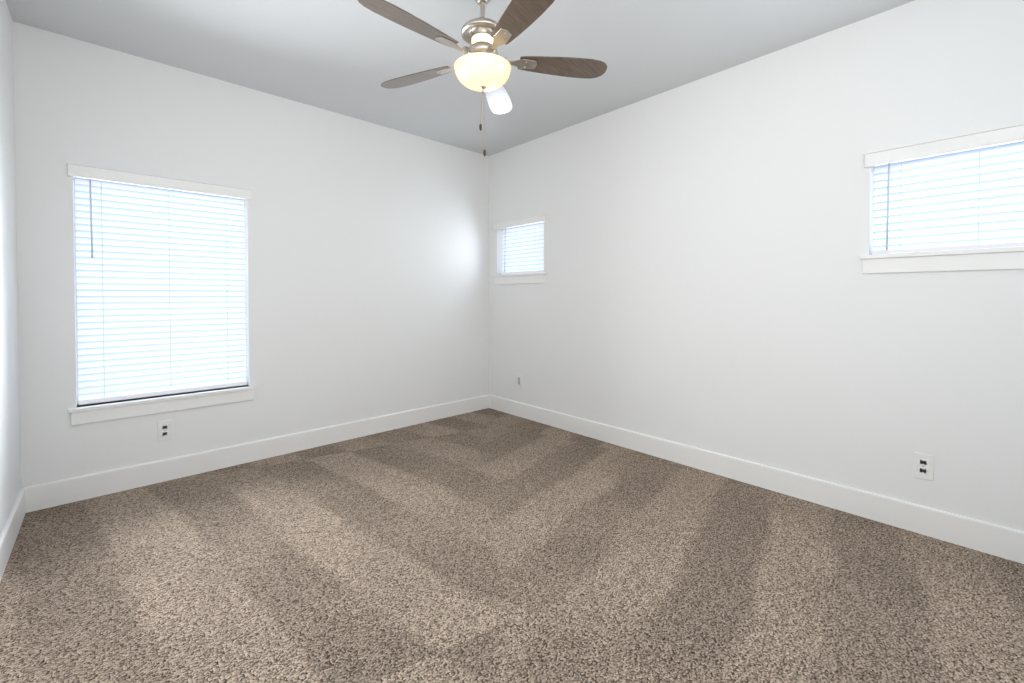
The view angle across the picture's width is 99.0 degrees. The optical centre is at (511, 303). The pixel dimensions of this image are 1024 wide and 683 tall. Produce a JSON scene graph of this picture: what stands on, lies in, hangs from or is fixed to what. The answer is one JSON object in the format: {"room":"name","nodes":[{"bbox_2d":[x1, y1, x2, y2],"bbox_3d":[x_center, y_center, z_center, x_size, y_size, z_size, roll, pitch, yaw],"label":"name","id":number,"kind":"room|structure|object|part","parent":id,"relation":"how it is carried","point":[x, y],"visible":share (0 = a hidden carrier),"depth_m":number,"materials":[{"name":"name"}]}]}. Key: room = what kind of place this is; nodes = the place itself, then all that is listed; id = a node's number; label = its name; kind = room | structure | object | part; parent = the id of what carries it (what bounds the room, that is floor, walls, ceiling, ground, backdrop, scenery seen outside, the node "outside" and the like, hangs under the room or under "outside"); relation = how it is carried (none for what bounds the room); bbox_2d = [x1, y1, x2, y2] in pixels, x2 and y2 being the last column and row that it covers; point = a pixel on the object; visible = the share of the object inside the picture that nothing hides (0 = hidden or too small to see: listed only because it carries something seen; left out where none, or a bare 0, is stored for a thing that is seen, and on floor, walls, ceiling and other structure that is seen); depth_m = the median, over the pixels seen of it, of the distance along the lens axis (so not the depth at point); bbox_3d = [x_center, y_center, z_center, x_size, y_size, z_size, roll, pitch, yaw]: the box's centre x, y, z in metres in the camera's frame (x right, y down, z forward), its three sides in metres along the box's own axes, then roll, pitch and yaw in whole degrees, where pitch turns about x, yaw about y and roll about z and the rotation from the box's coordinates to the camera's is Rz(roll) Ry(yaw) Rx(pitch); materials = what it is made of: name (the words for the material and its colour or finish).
{"room":"empty bedroom","nodes":[
{"label":"empty bedroom","id":0,"kind":"room"},
{"bbox_2d":[0,0,21,535],"bbox_3d":[-1.476,-0.180,0.851,0.200,3.050,4.900,-1,1,-43],"label":"wall","id":1,"kind":"structure","parent":0,"point":[10,461],"depth_m":2.46,"materials":[{"name":"white paint"}]},
{"bbox_2d":[0,488,25,580],"bbox_3d":[-1.397,1.264,0.949,0.016,0.160,4.900,-1,1,-43],"label":"baseboard","id":2,"kind":"structure","parent":1,"relation":"attached to","point":[9,534],"depth_m":2.35,"materials":[{"name":"white paint"}]},
{"bbox_2d":[13,21,488,486],"bbox_3d":[-1.743,-0.236,4.083,4.210,3.050,0.200,-1,1,-43],"label":"wall","id":3,"kind":"structure","parent":0,"point":[366,248],"depth_m":3.69,"materials":[{"name":"white paint"}]},
{"bbox_2d":[74,177,239,403],"bbox_3d":[-2.632,-0.113,3.348,1.004,1.594,0.060,-1,1,-43],"label":"window","id":4,"kind":"structure","parent":3,"relation":"in","point":[76,276],"depth_m":2.99,"materials":[{"name":"white plastic"}]},
{"bbox_2d":[67,162,251,404],"bbox_3d":[-2.548,-0.120,3.258,1.056,1.605,0.159,-1,1,-43],"label":"window blind","id":5,"kind":"object","parent":4,"relation":"attached to","point":[160,273],"visible":0.94,"depth_m":3.24,"materials":[{"name":"white plastic"}]},
{"bbox_2d":[68,385,255,425],"bbox_3d":[-2.555,0.739,3.280,1.084,0.113,0.164,-1,1,-43],"label":"sill","id":6,"kind":"structure","parent":3,"relation":"attached to","point":[97,412],"depth_m":3.17,"materials":[{"name":"white paint"}]},
{"bbox_2d":[157,420,171,440],"bbox_3d":[-2.551,0.932,3.211,0.086,0.144,0.008,-1,1,-43],"label":"electrical outlet","id":7,"kind":"object","parent":3,"relation":"attached to","point":[164,430],"visible":1,"depth_m":3.21,"materials":[{"name":"white plastic"}]},
{"bbox_2d":[22,394,489,512],"bbox_3d":[-1.669,1.210,4.029,3.810,0.160,0.016,-1,1,-43],"label":"baseboard","id":8,"kind":"structure","parent":3,"relation":"attached to","point":[60,492],"depth_m":3.44,"materials":[{"name":"white paint"}]},
{"bbox_2d":[6,0,914,155],"bbox_3d":[-0.007,-1.788,2.188,4.210,0.120,5.300,-1,1,-43],"label":"ceiling","id":9,"kind":"structure","parent":0,"point":[346,57],"depth_m":2.95,"materials":[{"name":"white paint"}]},
{"bbox_2d":[358,0,606,156],"bbox_3d":[-0.191,-1.263,2.317,1.296,0.934,1.339,-1,1,-43],"label":"ceiling fan","id":10,"kind":"object","parent":9,"relation":"hanging from","point":[482,65],"visible":1,"depth_m":2.29,"materials":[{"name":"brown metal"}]},
{"bbox_3d":[-0.158,-1.220,2.359,0.308,0.104,0.308,-1,1,-43],"label":"lamp shade","id":11,"kind":"part","parent":10,"relation":"part of","materials":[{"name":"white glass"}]},
{"bbox_2d":[0,408,1023,682],"bbox_3d":[-0.007,1.381,2.243,4.210,0.120,5.300,-1,1,-43],"label":"floor","id":12,"kind":"structure","parent":0,"point":[488,546],"depth_m":2.10,"materials":[{"name":"brown carpet"}]},
{"bbox_2d":[489,0,1023,531],"bbox_3d":[1.462,-0.228,3.580,0.200,3.050,4.900,-1,1,-43],"label":"wall","id":13,"kind":"structure","parent":0,"point":[709,286],"depth_m":2.99,"materials":[{"name":"white paint"}]},
{"bbox_2d":[493,214,544,273],"bbox_3d":[0.111,-0.645,4.942,0.159,0.615,0.808,-1,1,-43],"label":"window blind","id":14,"kind":"object","parent":13,"relation":"attached to","point":[523,252],"visible":0.81,"depth_m":4.97,"materials":[{"name":"white plastic"}]},
{"bbox_2d":[517,374,521,387],"bbox_3d":[0.081,0.871,4.932,0.008,0.144,0.086,-1,1,-43],"label":"electrical outlet","id":15,"kind":"object","parent":13,"relation":"attached to","point":[519,380],"visible":1,"depth_m":4.92,"materials":[{"name":"white plastic"}]},
{"bbox_2d":[493,272,545,283],"bbox_3d":[0.117,-0.280,4.955,0.164,0.113,0.836,-1,1,-43],"label":"sill","id":16,"kind":"structure","parent":13,"relation":"attached to","point":[527,278],"depth_m":4.87,"materials":[{"name":"white paint"}]},
{"bbox_2d":[489,395,1023,563],"bbox_3d":[1.383,1.219,3.532,0.016,0.160,4.900,-1,1,-43],"label":"baseboard","id":17,"kind":"structure","parent":13,"relation":"attached to","point":[990,538],"depth_m":2.89,"materials":[{"name":"white paint"}]},
{"bbox_2d":[913,452,933,480],"bbox_3d":[2.347,0.930,2.495,0.008,0.144,0.086,-1,1,-43],"label":"electrical outlet","id":18,"kind":"object","parent":13,"relation":"attached to","point":[923,466],"visible":1,"depth_m":2.49,"materials":[{"name":"white plastic"}]},
{"bbox_2d":[860,246,1023,273],"bbox_3d":[2.523,-0.235,2.367,0.164,0.113,0.990,-1,1,-43],"label":"sill","id":19,"kind":"structure","parent":13,"relation":"attached to","point":[1001,258],"depth_m":2.40,"materials":[{"name":"white paint"}]},
{"bbox_2d":[873,142,1019,217],"bbox_3d":[2.606,-0.593,2.438,0.060,0.603,0.910,-1,1,-43],"label":"window","id":20,"kind":"structure","parent":13,"relation":"in","point":[930,157],"depth_m":2.56,"materials":[{"name":"white plastic"}]},
{"bbox_2d":[864,123,1023,253],"bbox_3d":[2.516,-0.600,2.354,0.159,0.615,0.962,-1,1,-43],"label":"window blind","id":21,"kind":"object","parent":20,"relation":"attached to","point":[961,206],"visible":0.96,"depth_m":2.45,"materials":[{"name":"white plastic"}]}
]}

